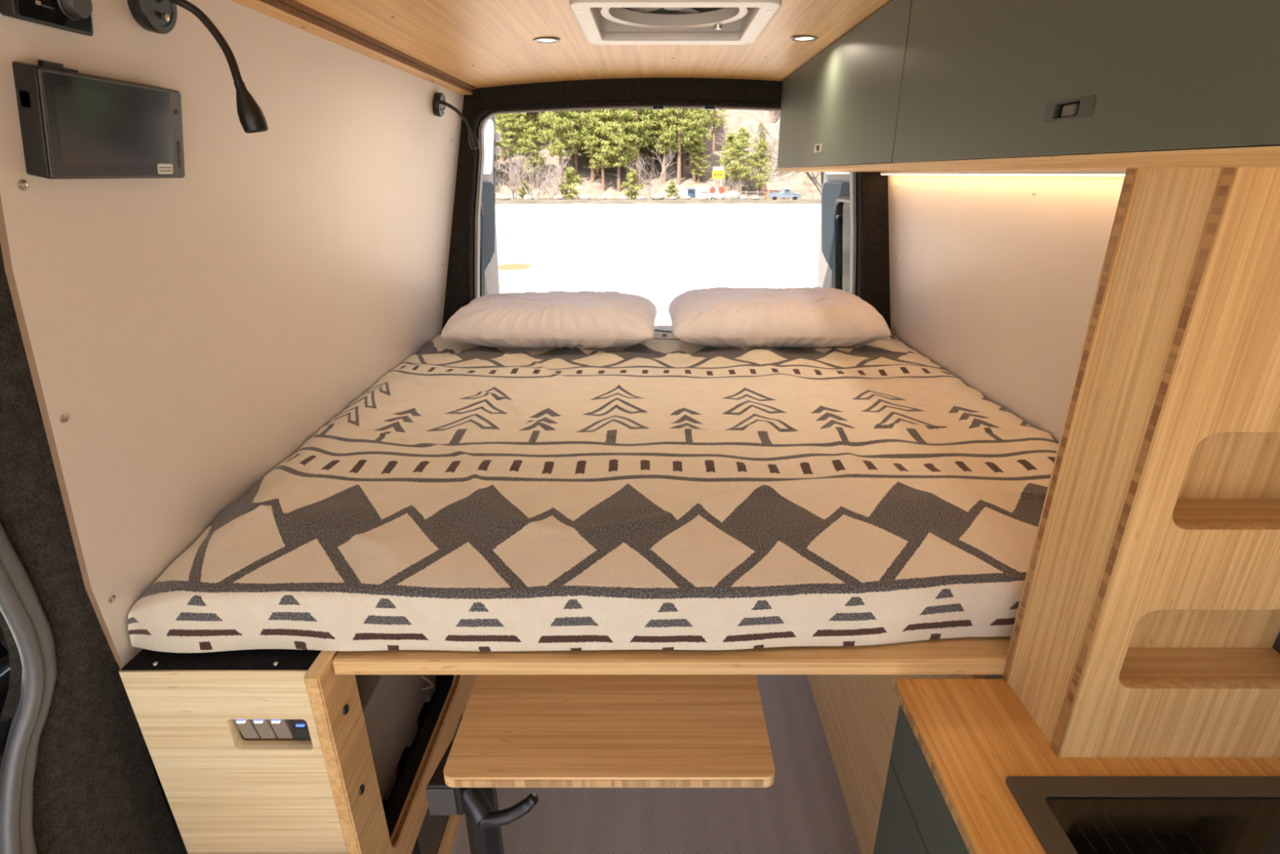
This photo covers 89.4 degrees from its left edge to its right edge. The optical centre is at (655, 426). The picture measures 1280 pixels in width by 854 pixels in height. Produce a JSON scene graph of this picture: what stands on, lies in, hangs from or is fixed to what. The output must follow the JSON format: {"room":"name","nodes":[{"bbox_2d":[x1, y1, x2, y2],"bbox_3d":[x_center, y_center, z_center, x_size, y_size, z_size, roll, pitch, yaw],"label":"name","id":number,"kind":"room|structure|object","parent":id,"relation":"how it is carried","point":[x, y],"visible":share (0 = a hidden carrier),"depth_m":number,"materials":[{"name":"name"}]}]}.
{"room":"vehicle interior","nodes":[
{"label":"vehicle interior","id":0,"kind":"room"},
{"bbox_2d":[0,0,463,670],"bbox_3d":[-0.756,0.040,1.728,0.223,1.865,1.712,0,21,0],"label":"wall","id":1,"kind":"structure","parent":0,"point":[184,339],"depth_m":1.07,"materials":[{"name":"white laminate"}]},
{"bbox_2d":[0,0,93,36],"bbox_3d":[-0.650,-0.466,0.695,0.037,0.066,0.100,0,21,0],"label":"control panel","id":2,"kind":"object","parent":1,"relation":"attached to","point":[75,16],"visible":1,"depth_m":0.70,"materials":[{"name":"black plastic"}]},
{"bbox_2d":[0,242,183,853],"bbox_3d":[-0.797,0.372,0.900,0.280,1.850,0.243,4,22,11],"label":"pillar","id":3,"kind":"structure","parent":1,"relation":"attached to","point":[97,790],"depth_m":0.95,"materials":[{"name":"grey fabric"}]},
{"bbox_2d":[12,59,184,178],"bbox_3d":[-0.677,-0.375,0.805,0.049,0.122,0.224,0,21,0],"label":"display panel","id":4,"kind":"object","parent":1,"relation":"attached to","point":[74,124],"visible":1,"depth_m":0.77,"materials":[{"name":"black plastic"}]},
{"bbox_2d":[127,0,268,133],"bbox_3d":[-0.591,-0.488,0.852,0.148,0.188,0.067,1,21,4],"label":"reading lamp","id":5,"kind":"object","parent":1,"relation":"attached to","point":[157,16],"visible":1,"depth_m":0.84,"materials":[{"name":"black plastic"}]},
{"bbox_2d":[229,0,475,94],"bbox_3d":[-0.634,-0.501,0.569,0.068,0.027,3.425,0,21,0],"label":"trim","id":6,"kind":"structure","parent":1,"relation":"attached to","point":[291,12],"depth_m":1.29,"materials":[{"name":"brown wood"}]},
{"bbox_2d":[432,92,479,149],"bbox_3d":[-0.621,-0.941,1.993,0.065,0.155,0.153,13,25,30],"label":"reading lamp","id":7,"kind":"object","parent":1,"relation":"attached to","point":[439,104],"visible":1,"depth_m":1.95,"materials":[{"name":"black plastic"}]},
{"bbox_2d":[294,0,892,88],"bbox_3d":[0.090,-0.475,0.442,1.540,0.061,3.770,0,21,0],"label":"ceiling","id":8,"kind":"structure","parent":0,"point":[478,43],"depth_m":1.51,"materials":[{"name":"brown wood"}]},
{"bbox_2d":[533,36,560,44],"bbox_3d":[-0.255,-0.908,1.517,0.065,0.006,0.065,0,21,0],"label":"recessed light","id":9,"kind":"object","parent":8,"relation":"in","point":[548,40],"visible":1,"depth_m":1.51,"materials":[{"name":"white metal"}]},
{"bbox_2d":[568,0,782,44],"bbox_3d":[0.036,-0.893,1.300,0.383,0.156,0.408,0,21,0],"label":"fan","id":10,"kind":"object","parent":8,"relation":"attached to","point":[602,22],"visible":1,"depth_m":1.41,"materials":[{"name":"plastic"}]},
{"bbox_2d":[790,35,818,41],"bbox_3d":[0.346,-0.902,1.499,0.065,0.006,0.065,0,21,0],"label":"recessed light","id":11,"kind":"object","parent":8,"relation":"in","point":[797,37],"visible":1,"depth_m":1.50,"materials":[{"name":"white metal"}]},
{"bbox_2d":[450,674,861,853],"bbox_3d":[0.025,1.263,1.204,1.850,0.030,3.920,0,21,0],"label":"floor","id":12,"kind":"structure","parent":0,"point":[804,811],"depth_m":1.74,"materials":[{"name":"grey plastic"}]},
{"bbox_2d":[118,648,477,853],"bbox_3d":[-0.675,0.492,1.924,0.324,0.882,1.659,0,21,0],"label":"base cabinet","id":13,"kind":"object","parent":12,"relation":"on","point":[226,793],"visible":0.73,"depth_m":1.08,"materials":[{"name":"brown wood"}]},
{"bbox_2d":[233,719,311,740],"bbox_3d":[-0.628,0.490,1.086,0.148,0.085,0.052,0,21,0],"label":"switch panel","id":14,"kind":"object","parent":13,"relation":"attached to","point":[250,729],"visible":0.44,"depth_m":1.07,"materials":[{"name":"black plastic"}]},
{"bbox_2d":[233,719,260,737],"bbox_3d":[-0.676,0.490,1.084,0.026,0.062,0.049,0,21,0],"label":"rocker switch","id":15,"kind":"object","parent":14,"relation":"attached to","point":[249,728],"depth_m":1.07,"materials":[{"name":"grey plastic"}]},
{"bbox_2d":[250,719,277,737],"bbox_3d":[-0.648,0.490,1.084,0.026,0.062,0.049,0,21,0],"label":"rocker switch","id":16,"kind":"object","parent":14,"relation":"attached to","point":[260,728],"depth_m":1.07,"materials":[{"name":"grey plastic"}]},
{"bbox_2d":[268,719,293,737],"bbox_3d":[-0.620,0.490,1.084,0.026,0.062,0.049,0,21,0],"label":"rocker switch","id":17,"kind":"object","parent":14,"relation":"attached to","point":[277,728],"depth_m":1.07,"materials":[{"name":"grey plastic"}]},
{"bbox_2d":[288,719,311,740],"bbox_3d":[-0.586,0.493,1.079,0.039,0.064,0.016,0,21,0],"label":"socket","id":18,"kind":"object","parent":14,"relation":"attached to","point":[298,728],"depth_m":1.08,"materials":[{"name":"black plastic"}]},
{"bbox_2d":[355,674,436,799],"bbox_3d":[-0.700,0.584,1.840,0.158,0.297,1.208,0,21,0],"label":"wall panel","id":19,"kind":"object","parent":13,"relation":"in","point":[392,704],"visible":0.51,"depth_m":1.51,"materials":[{"name":"black"}]},
{"bbox_2d":[420,675,434,689],"bbox_3d":[-0.640,0.673,1.712,0.120,0.104,0.037,10,24,25],"label":"cable","id":20,"kind":"object","parent":19,"relation":"attached to","point":[421,676],"visible":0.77,"depth_m":1.69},
{"bbox_2d":[382,674,448,814],"bbox_3d":[-0.715,0.685,2.003,0.214,0.008,1.570,0,21,0],"label":"shelf","id":21,"kind":"object","parent":13,"relation":"attached to","point":[406,752],"depth_m":1.65,"materials":[{"name":"black carpet"}]},
{"bbox_2d":[385,680,462,853],"bbox_3d":[-0.574,0.933,1.617,0.065,0.253,0.582,0,21,0],"label":"wooden panel","id":22,"kind":"object","parent":13,"relation":"in","point":[428,841],"visible":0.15,"depth_m":1.57,"materials":[{"name":"brown wood"}]},
{"bbox_2d":[332,635,1011,674],"bbox_3d":[0.191,0.090,1.786,1.409,0.030,1.620,0,21,0],"label":"platform","id":23,"kind":"object","parent":13,"relation":"on","point":[963,655],"visible":0.24,"depth_m":1.03,"materials":[{"name":"brown wood"}]},
{"bbox_3d":[0.035,0.007,1.783,1.650,0.124,1.545,0,21,0],"label":"mattress","id":24,"kind":"object","parent":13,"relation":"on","visible":0},
{"bbox_2d":[128,325,1058,653],"bbox_3d":[0.025,-0.032,1.806,1.747,0.179,1.733,0,21,0],"label":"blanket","id":25,"kind":"object","parent":24,"relation":"on","point":[664,491],"visible":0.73,"depth_m":1.16,"materials":[{"name":"fabric"}]},
{"bbox_2d":[440,290,657,348],"bbox_3d":[-0.350,-0.388,2.289,0.706,0.164,0.422,1,21,1],"label":"pillow","id":26,"kind":"object","parent":25,"relation":"on","point":[583,319],"visible":1,"depth_m":2.12,"materials":[{"name":"white fabric"}]},
{"bbox_2d":[667,286,891,347],"bbox_3d":[0.412,-0.393,2.287,0.721,0.176,0.422,0,21,-1],"label":"pillow","id":27,"kind":"object","parent":25,"relation":"on","point":[816,317],"visible":0.99,"depth_m":2.11,"materials":[{"name":"white fabric"}]},
{"bbox_2d":[425,674,775,853],"bbox_3d":[-0.097,0.809,1.372,0.586,0.694,0.439,0,21,0],"label":"table","id":28,"kind":"object","parent":12,"relation":"on","point":[513,730],"visible":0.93,"depth_m":1.12,"materials":[{"name":"brown wood"}]},
{"bbox_2d":[806,674,986,853],"bbox_3d":[0.530,0.497,1.954,0.020,0.849,1.605,0,21,0],"label":"base cabinet","id":29,"kind":"object","parent":12,"relation":"on","point":[858,713],"visible":0.25,"depth_m":1.62,"materials":[{"name":"brown wood"}]},
{"bbox_2d":[873,702,969,853],"bbox_3d":[0.651,1.106,0.393,0.498,0.794,1.724,0,21,0],"label":"base cabinet","id":30,"kind":"object","parent":12,"relation":"on","point":[915,817],"visible":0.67,"depth_m":1.01,"materials":[{"name":"green wood"}]},
{"bbox_2d":[893,678,1279,853],"bbox_3d":[0.645,0.726,0.241,0.522,0.023,1.721,0,21,0],"label":"countertop","id":31,"kind":"structure","parent":30,"relation":"on","point":[972,735],"depth_m":0.89,"materials":[{"name":"orange wood"}]},
{"bbox_2d":[1001,167,1279,757],"bbox_3d":[0.744,0.076,0.830,0.373,0.761,0.159,0,21,0],"label":"partition panel","id":32,"kind":"object","parent":31,"relation":"on","point":[1147,624],"visible":0.98,"depth_m":0.80,"materials":[{"name":"brown wood"}]},
{"bbox_2d":[1005,775,1279,853],"bbox_3d":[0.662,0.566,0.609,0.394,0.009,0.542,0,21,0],"label":"sink","id":33,"kind":"object","parent":31,"relation":"in","point":[1067,814],"visible":1,"depth_m":0.81,"materials":[{"name":"brown metal"}]},
{"bbox_2d":[441,77,890,331],"bbox_3d":[0.015,-0.376,2.576,1.930,2.020,0.179,0,21,0],"label":"window frame","id":34,"kind":"structure","parent":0,"point":[869,264],"depth_m":2.28,"materials":[{"name":"grey fabric"}]},
{"bbox_2d":[480,115,502,297],"bbox_3d":[-0.811,-0.487,3.052,0.182,2.010,0.762,0,21,0],"label":"door","id":35,"kind":"structure","parent":34,"relation":"in","point":[489,272],"depth_m":3.02,"materials":[{"name":"silver metal"}]},
{"bbox_2d":[817,172,850,292],"bbox_3d":[0.841,-0.487,3.052,0.182,2.010,0.762,0,21,0],"label":"door","id":36,"kind":"structure","parent":34,"relation":"in","point":[833,264],"depth_m":2.93,"materials":[{"name":"silver metal"}]},
{"bbox_2d":[888,170,1279,678],"bbox_3d":[0.860,0.405,0.776,0.162,1.880,3.750,0,21,0],"label":"wall","id":37,"kind":"structure","parent":0,"point":[994,279],"depth_m":1.60,"materials":[{"name":"white laminate"}]},
{"bbox_2d":[777,0,1025,172],"bbox_3d":[0.618,-0.801,1.645,0.398,0.281,1.163,0,21,0],"label":"upper cabinet","id":38,"kind":"object","parent":37,"relation":"attached to","point":[839,110],"visible":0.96,"depth_m":1.41,"materials":[{"name":"green laminate"}]},
{"bbox_2d":[880,170,1125,176],"bbox_3d":[0.798,-0.600,1.532,0.022,0.010,1.570,0,21,0],"label":"led strip","id":39,"kind":"object","parent":38,"relation":"attached to","point":[1033,173],"visible":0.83,"depth_m":1.38,"materials":[{"name":"white plastic"}]},
{"bbox_2d":[880,173,1124,176],"bbox_3d":[0.799,-0.598,1.533,0.017,0.004,1.570,0,21,0],"label":"diffuser","id":40,"kind":"object","parent":38,"relation":"attached to","point":[1020,175],"depth_m":1.38,"materials":[{"name":"plastic"}]},
{"bbox_2d":[892,0,1279,170],"bbox_3d":[0.618,-0.180,0.058,0.398,0.281,2.240,0,21,0],"label":"upper cabinet","id":41,"kind":"object","parent":37,"relation":"attached to","point":[988,85],"visible":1,"depth_m":0.63,"materials":[{"name":"green laminate"}]},
{"bbox_3d":[0.010,0.406,0.868,1.940,2.410,3.920,0,21,0],"label":"wall","id":42,"kind":"structure","parent":0,"visible":0},
{"bbox_2d":[0,522,187,853],"bbox_3d":[-0.828,0.704,0.190,0.320,2.156,2.046,0,21,0],"label":"door","id":43,"kind":"structure","parent":42,"relation":"in","point":[20,606],"depth_m":0.90,"materials":[{"name":"grey rubber"}]},
{"label":"outside","id":44,"kind":"structure","parent":0,"visible":0},
{"bbox_2d":[495,198,821,204],"bbox_3d":[0.000,-30.936,87.494,520.000,1.656,74.500,0,21,0],"label":"verge","id":45,"kind":"structure","parent":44,"point":[518,201],"depth_m":56.81,"materials":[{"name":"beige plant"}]},
{"bbox_2d":[495,151,537,199],"bbox_3d":[-22.238,-39.894,101.933,10.445,8.224,6.362,12,24,27],"label":"bare tree","id":46,"kind":"object","parent":45,"relation":"on","point":[513,191],"visible":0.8,"depth_m":101.85,"materials":[{"name":"plant"}]},
{"bbox_2d":[517,179,531,198],"bbox_3d":[-21.368,-38.493,105.196,2.303,3.378,2.292,-13,25,-30],"label":"young pine","id":47,"kind":"object","parent":45,"relation":"on","point":[522,192],"visible":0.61,"depth_m":105.02,"materials":[{"name":"green plant"}]},
{"bbox_2d":[523,194,533,199],"bbox_3d":[-14.674,-26.366,74.541,1.197,0.833,0.920,0,21,0],"label":"boulder","id":48,"kind":"object","parent":45,"relation":"on","point":[526,197],"visible":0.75,"depth_m":74.19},
{"bbox_2d":[497,141,573,199],"bbox_3d":[-18.021,-39.474,99.180,11.902,9.411,11.002,-7,22,-16],"label":"bare tree","id":49,"kind":"object","parent":45,"relation":"on","point":[546,180],"visible":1,"depth_m":100.25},
{"bbox_2d":[539,164,565,198],"bbox_3d":[-16.443,-40.154,105.128,4.894,6.327,8.035,6,22,15],"label":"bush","id":50,"kind":"object","parent":45,"relation":"on","point":[559,177],"visible":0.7,"depth_m":105.29,"materials":[{"name":"plant"}]},
{"bbox_2d":[552,195,562,199],"bbox_3d":[-10.488,-24.691,69.836,1.025,0.658,0.879,-11,24,-26],"label":"boulder","id":51,"kind":"object","parent":45,"relation":"on","point":[556,197],"visible":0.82,"depth_m":69.56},
{"bbox_2d":[558,166,580,199],"bbox_3d":[-14.013,-39.749,105.848,3.978,5.528,3.959,-1,21,-3],"label":"young pine","id":52,"kind":"object","parent":45,"relation":"on","point":[570,174],"visible":0.97,"depth_m":105.47,"materials":[{"name":"green plant"}]},
{"bbox_2d":[579,194,591,199],"bbox_3d":[-8.275,-27.013,76.408,1.316,0.905,1.069,0,21,0],"label":"boulder","id":53,"kind":"object","parent":45,"relation":"on","point":[584,197],"visible":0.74,"depth_m":76.00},
{"bbox_2d":[596,195,607,199],"bbox_3d":[-5.913,-25.302,71.681,1.019,0.565,0.804,-14,25,-31],"label":"boulder","id":54,"kind":"object","parent":45,"relation":"on","point":[599,197],"visible":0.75,"depth_m":71.43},
{"bbox_2d":[617,195,629,199],"bbox_3d":[-3.876,-27.645,78.312,1.451,0.793,1.074,0,21,0],"label":"boulder","id":55,"kind":"object","parent":45,"relation":"on","point":[622,197],"visible":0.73,"depth_m":77.99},
{"bbox_2d":[621,168,643,199],"bbox_3d":[-3.869,-39.207,104.851,3.542,5.200,3.559,12,24,28],"label":"young pine","id":56,"kind":"object","parent":45,"relation":"on","point":[632,178],"visible":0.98,"depth_m":104.67,"materials":[{"name":"green plant"}]},
{"bbox_2d":[627,139,680,199],"bbox_3d":[0.100,-41.515,104.108,8.353,9.619,10.196,18,27,38],"label":"bare tree","id":57,"kind":"object","parent":45,"relation":"on","point":[640,168],"visible":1,"depth_m":104.16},
{"bbox_2d":[650,192,664,199],"bbox_3d":[0.249,-24.407,68.868,1.579,1.058,1.151,0,21,0],"label":"boulder","id":58,"kind":"object","parent":45,"relation":"on","point":[657,196],"visible":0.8,"depth_m":68.48,"materials":[{"name":"stone"}]},
{"bbox_2d":[663,179,679,197],"bbox_3d":[2.863,-39.225,107.085,2.512,3.363,2.500,-14,25,-32],"label":"young pine","id":59,"kind":"object","parent":45,"relation":"on","point":[674,189],"visible":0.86,"depth_m":106.81,"materials":[{"name":"green plant"}]},
{"bbox_2d":[680,189,687,199],"bbox_3d":[4.175,-33.778,94.232,1.100,1.500,0.120,0,21,0],"label":"notice board","id":60,"kind":"object","parent":45,"relation":"on","point":[682,192],"visible":0.74,"depth_m":94.03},
{"bbox_2d":[680,194,690,199],"bbox_3d":[3.341,-25.022,70.739,1.120,0.768,0.961,0,21,0],"label":"boulder","id":61,"kind":"object","parent":45,"relation":"on","point":[685,197],"visible":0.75,"depth_m":70.41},
{"bbox_2d":[681,188,708,199],"bbox_3d":[6.390,-35.869,99.776,4.480,1.760,1.810,0,21,0],"label":"car","id":62,"kind":"object","parent":45,"relation":"on","point":[691,192],"visible":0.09,"depth_m":98.86,"materials":[{"name":"paint"}]},
{"bbox_2d":[694,186,719,199],"bbox_3d":[7.762,-34.922,96.925,3.480,1.940,1.810,0,21,0],"label":"trailer","id":63,"kind":"object","parent":45,"relation":"on","point":[700,191],"visible":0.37,"depth_m":96.03,"materials":[{"name":"paint"}]},
{"bbox_2d":[709,166,724,199],"bbox_3d":[5.930,-23.147,61.801,1.438,3.200,0.088,0,21,0],"label":"road sign","id":64,"kind":"object","parent":45,"relation":"on","point":[715,174],"visible":0.98,"depth_m":61.50,"materials":[{"name":"metal"}]},
{"bbox_2d":[713,193,723,199],"bbox_3d":[7.410,-25.718,72.591,1.531,1.013,1.318,-11,24,-25],"label":"boulder","id":65,"kind":"object","parent":45,"relation":"on","point":[717,197],"visible":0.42,"depth_m":72.13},
{"bbox_2d":[722,191,740,199],"bbox_3d":[7.984,-24.148,67.862,1.841,1.255,1.601,0,21,0],"label":"boulder","id":66,"kind":"object","parent":45,"relation":"on","point":[730,195],"visible":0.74,"depth_m":67.30,"materials":[{"name":"stone"}]},
{"bbox_2d":[724,171,745,191],"bbox_3d":[13.506,-41.015,108.994,3.915,5.061,6.428,4,22,10],"label":"bare tree","id":67,"kind":"object","parent":45,"relation":"on","point":[744,181],"visible":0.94,"depth_m":108.95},
{"bbox_2d":[725,126,760,195],"bbox_3d":[14.650,-44.107,107.939,6.140,11.394,5.524,11,24,27],"label":"pine tree","id":68,"kind":"object","parent":45,"relation":"on","point":[743,131],"visible":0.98,"depth_m":107.13,"materials":[{"name":"green plant"}]},
{"bbox_2d":[739,194,747,199],"bbox_3d":[10.102,-26.362,74.542,1.274,0.897,0.972,0,21,0],"label":"boulder","id":69,"kind":"object","parent":45,"relation":"on","point":[742,197],"visible":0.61,"depth_m":74.19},
{"bbox_2d":[746,138,773,195],"bbox_3d":[17.525,-43.204,108.342,4.957,9.473,4.632,-2,22,-6],"label":"pine tree","id":70,"kind":"object","parent":45,"relation":"on","point":[762,160],"visible":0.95,"depth_m":107.71,"materials":[{"name":"green plant"}]},
{"bbox_2d":[723,190,821,199],"bbox_3d":[15.562,-30.306,84.809,13.300,1.350,0.140,0,21,0],"label":"rail fence","id":71,"kind":"object","parent":45,"relation":"on","point":[745,192],"visible":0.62,"depth_m":84.64,"materials":[{"name":"brown wood"}]},
{"bbox_2d":[764,182,788,199],"bbox_3d":[19.923,-38.929,106.487,3.504,2.600,3.300,0,21,0],"label":"wooden hut","id":72,"kind":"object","parent":45,"relation":"on","point":[771,186],"visible":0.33,"depth_m":105.57,"materials":[{"name":"wood"}]},
{"bbox_2d":[768,188,800,199],"bbox_3d":[19.533,-35.172,97.901,4.680,1.742,1.810,0,21,0],"label":"pickup truck","id":73,"kind":"object","parent":45,"relation":"on","point":[782,189],"visible":0.72,"depth_m":97.11,"materials":[{"name":"paint"}]},
{"bbox_2d":[755,125,821,195],"bbox_3d":[21.448,-36.840,88.123,13.768,12.578,14.340,-21,20,8],"label":"leaning tree","id":74,"kind":"object","parent":45,"relation":"on","point":[811,177],"visible":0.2,"depth_m":89.90,"materials":[{"name":"plant"}]},
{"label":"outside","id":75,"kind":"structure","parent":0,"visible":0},
{"bbox_2d":[495,204,821,325],"bbox_3d":[0.000,28.497,-66.432,520.000,0.001,255.500,0,21,0],"label":"ground","id":76,"kind":"structure","parent":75,"point":[658,253],"depth_m":21.80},
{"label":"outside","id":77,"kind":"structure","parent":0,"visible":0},
{"bbox_2d":[495,109,821,199],"bbox_3d":[10.000,-115.151,155.726,360.000,108.620,146.000,0,21,0],"label":"hillside","id":78,"kind":"structure","parent":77,"point":[800,181],"depth_m":113.97,"materials":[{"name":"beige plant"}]},
{"bbox_2d":[494,115,513,161],"bbox_3d":[-26.624,-54.622,110.513,6.557,17.406,7.184,-13,25,-30],"label":"pine tree","id":79,"kind":"object","parent":78,"relation":"on","point":[503,159],"visible":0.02,"depth_m":112.79,"materials":[{"name":"green plant"}]},
{"bbox_2d":[494,113,528,189],"bbox_3d":[-24.483,-47.199,107.980,7.633,14.244,7.804,4,22,10],"label":"pine tree","id":80,"kind":"object","parent":78,"relation":"on","point":[502,143],"visible":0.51,"depth_m":106.87,"materials":[{"name":"green plant"}]},
{"bbox_2d":[510,112,533,146],"bbox_3d":[-23.865,-56.050,112.473,8.909,16.246,8.715,-5,22,-14],"label":"pine tree","id":81,"kind":"object","parent":78,"relation":"on","point":[526,115],"visible":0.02,"depth_m":113.25,"materials":[{"name":"green plant"}]},
{"bbox_2d":[512,112,540,157],"bbox_3d":[-22.966,-53.930,111.989,6.840,13.984,6.155,6,22,16],"label":"pine tree","id":82,"kind":"object","parent":78,"relation":"on","point":[529,118],"visible":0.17,"depth_m":112.33,"materials":[{"name":"green plant"}]},
{"bbox_2d":[511,121,547,190],"bbox_3d":[-20.781,-45.501,108.736,5.599,10.968,6.223,6,22,15],"label":"pine tree","id":83,"kind":"object","parent":78,"relation":"on","point":[532,135],"visible":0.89,"depth_m":107.68,"materials":[{"name":"green plant"}]},
{"bbox_2d":[534,111,562,157],"bbox_3d":[-18.020,-54.384,111.744,7.054,14.806,6.346,-5,22,-12],"label":"pine tree","id":84,"kind":"object","parent":78,"relation":"on","point":[550,127],"visible":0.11,"depth_m":112.08,"materials":[{"name":"green plant"}]},
{"bbox_2d":[537,111,582,189],"bbox_3d":[-15.894,-47.562,107.972,7.733,15.891,7.906,-4,22,-11],"label":"pine tree","id":85,"kind":"object","parent":78,"relation":"on","point":[557,148],"visible":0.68,"depth_m":106.87,"materials":[{"name":"green plant"}]},
{"bbox_2d":[556,110,589,173],"bbox_3d":[-13.526,-51.131,110.383,7.321,14.732,6.587,3,22,7],"label":"pine tree","id":86,"kind":"object","parent":78,"relation":"on","point":[580,148],"visible":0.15,"depth_m":111.06,"materials":[{"name":"green plant"}]},
{"bbox_2d":[568,110,612,182],"bbox_3d":[-10.767,-51.380,108.805,7.936,19.273,8.695,3,22,9],"label":"pine tree","id":87,"kind":"object","parent":78,"relation":"on","point":[584,116],"visible":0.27,"depth_m":107.73,"materials":[{"name":"green plant"}]},
{"bbox_2d":[578,110,614,174],"bbox_3d":[-10.169,-51.822,110.919,6.939,16.543,7.712,-4,22,-9],"label":"pine tree","id":88,"kind":"object","parent":78,"relation":"on","point":[587,111],"visible":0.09,"depth_m":110.07,"materials":[{"name":"green plant"}]},
{"bbox_2d":[578,109,621,191],"bbox_3d":[-9.104,-47.231,108.220,7.490,15.287,6.739,2,22,6],"label":"pine tree","id":89,"kind":"object","parent":78,"relation":"on","point":[601,116],"visible":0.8,"depth_m":107.36,"materials":[{"name":"green plant"}]},
{"bbox_2d":[599,108,639,191],"bbox_3d":[-6.152,-47.816,107.836,7.247,16.973,8.055,2,21,4],"label":"pine tree","id":90,"kind":"object","parent":78,"relation":"on","point":[619,151],"visible":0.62,"depth_m":107.16,"materials":[{"name":"green plant"}]},
{"bbox_2d":[607,108,648,184],"bbox_3d":[-5.079,-49.630,110.434,7.706,16.413,6.934,18,27,38],"label":"pine tree","id":91,"kind":"object","parent":78,"relation":"on","point":[632,113],"visible":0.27,"depth_m":109.45,"materials":[{"name":"green plant"}]},
{"bbox_2d":[613,108,660,185],"bbox_3d":[-3.032,-51.373,109.029,8.859,20.960,8.086,-15,26,-34],"label":"pine tree","id":92,"kind":"object","parent":78,"relation":"on","point":[637,140],"visible":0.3,"depth_m":108.50,"materials":[{"name":"green plant"}]},
{"bbox_2d":[637,108,664,170],"bbox_3d":[-0.185,-53.351,113.264,8.655,16.465,7.787,-7,22,-17],"label":"pine tree","id":93,"kind":"object","parent":78,"relation":"on","point":[653,155],"visible":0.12,"depth_m":113.93,"materials":[{"name":"green plant"}]},
{"bbox_2d":[638,108,663,168],"bbox_3d":[-0.389,-54.179,115.552,8.187,15.856,8.761,7,22,17],"label":"pine tree","id":94,"kind":"object","parent":78,"relation":"on","point":[644,149],"visible":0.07,"depth_m":116.91,"materials":[{"name":"green plant"}]},
{"bbox_2d":[645,108,685,182],"bbox_3d":[1.604,-48.847,110.842,7.472,13.476,7.308,0,21,0],"label":"pine tree","id":95,"kind":"object","parent":78,"relation":"on","point":[664,151],"visible":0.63,"depth_m":109.86,"materials":[{"name":"green plant"}]},
{"bbox_2d":[656,111,675,166],"bbox_3d":[0.721,-56.502,118.344,8.798,16.659,8.995,-12,24,-27],"label":"pine tree","id":96,"kind":"object","parent":78,"relation":"on","point":[660,155],"visible":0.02,"depth_m":120.68,"materials":[{"name":"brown plant"}]},
{"bbox_2d":[654,109,693,173],"bbox_3d":[3.217,-53.168,114.025,9.027,16.648,8.122,-5,22,-12],"label":"pine tree","id":97,"kind":"object","parent":78,"relation":"on","point":[671,157],"visible":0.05,"depth_m":115.55,"materials":[{"name":"green plant"}]},
{"bbox_2d":[653,108,702,185],"bbox_3d":[4.136,-50.208,109.007,8.841,18.153,8.648,-11,24,-27],"label":"pine tree","id":98,"kind":"object","parent":78,"relation":"on","point":[685,122],"visible":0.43,"depth_m":108.29,"materials":[{"name":"green plant"}]},
{"bbox_2d":[671,108,706,177],"bbox_3d":[5.079,-51.206,113.126,7.522,14.654,7.690,-4,22,-9],"label":"pine tree","id":99,"kind":"object","parent":78,"relation":"on","point":[674,114],"visible":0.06,"depth_m":114.09,"materials":[{"name":"green plant"}]},
{"bbox_2d":[672,111,707,165],"bbox_3d":[6.266,-55.262,116.162,7.019,16.095,7.689,14,25,31],"label":"pine tree","id":100,"kind":"object","parent":78,"relation":"on","point":[689,161],"visible":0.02,"depth_m":118.26,"materials":[{"name":"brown plant"}]},
{"bbox_2d":[676,108,713,182],"bbox_3d":[6.786,-49.406,111.071,6.845,14.205,6.998,2,21,5],"label":"pine tree","id":101,"kind":"object","parent":78,"relation":"on","point":[703,133],"visible":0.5,"depth_m":109.87,"materials":[{"name":"green plant"}]},
{"bbox_2d":[684,135,712,183],"bbox_3d":[7.651,-46.084,111.676,4.819,8.124,4.503,11,24,26],"label":"pine tree","id":102,"kind":"object","parent":78,"relation":"on","point":[704,166],"visible":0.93,"depth_m":111.37,"materials":[{"name":"green plant"}]},
{"bbox_2d":[697,110,713,156],"bbox_3d":[8.129,-55.589,117.689,5.531,12.660,6.060,2,22,6],"label":"pine tree","id":103,"kind":"object","parent":78,"relation":"on","point":[707,123],"visible":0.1,"depth_m":117.08,"materials":[{"name":"green plant"}]},
{"bbox_2d":[704,109,728,153],"bbox_3d":[10.709,-56.103,116.734,5.699,12.594,5.827,20,29,41],"label":"pine tree","id":104,"kind":"object","parent":78,"relation":"on","point":[714,119],"visible":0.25,"depth_m":116.66,"materials":[{"name":"green plant"}]},
{"bbox_2d":[715,131,744,191],"bbox_3d":[12.683,-45.070,109.963,4.859,9.668,5.401,-8,23,-20],"label":"pine tree","id":105,"kind":"object","parent":78,"relation":"on","point":[730,136],"visible":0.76,"depth_m":108.97,"materials":[{"name":"green plant"}]},
{"bbox_2d":[715,115,778,181],"bbox_3d":[17.817,-48.863,112.780,14.282,11.293,13.203,8,23,21],"label":"bare tree","id":106,"kind":"object","parent":78,"relation":"on","point":[774,149],"visible":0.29,"depth_m":111.30,"materials":[{"name":"plant"}]},
{"bbox_2d":[751,121,770,163],"bbox_3d":[18.958,-50.557,116.024,3.881,7.889,4.153,6,22,15],"label":"pine tree","id":107,"kind":"object","parent":78,"relation":"on","point":[761,126],"visible":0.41,"depth_m":115.14,"materials":[{"name":"green plant"}]},
{"bbox_2d":[744,110,780,175],"bbox_3d":[22.051,-51.669,113.054,12.529,14.428,15.295,18,27,38],"label":"bare tree","id":108,"kind":"object","parent":78,"relation":"on","point":[759,122],"visible":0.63,"depth_m":112.02,"materials":[{"name":"plant"}]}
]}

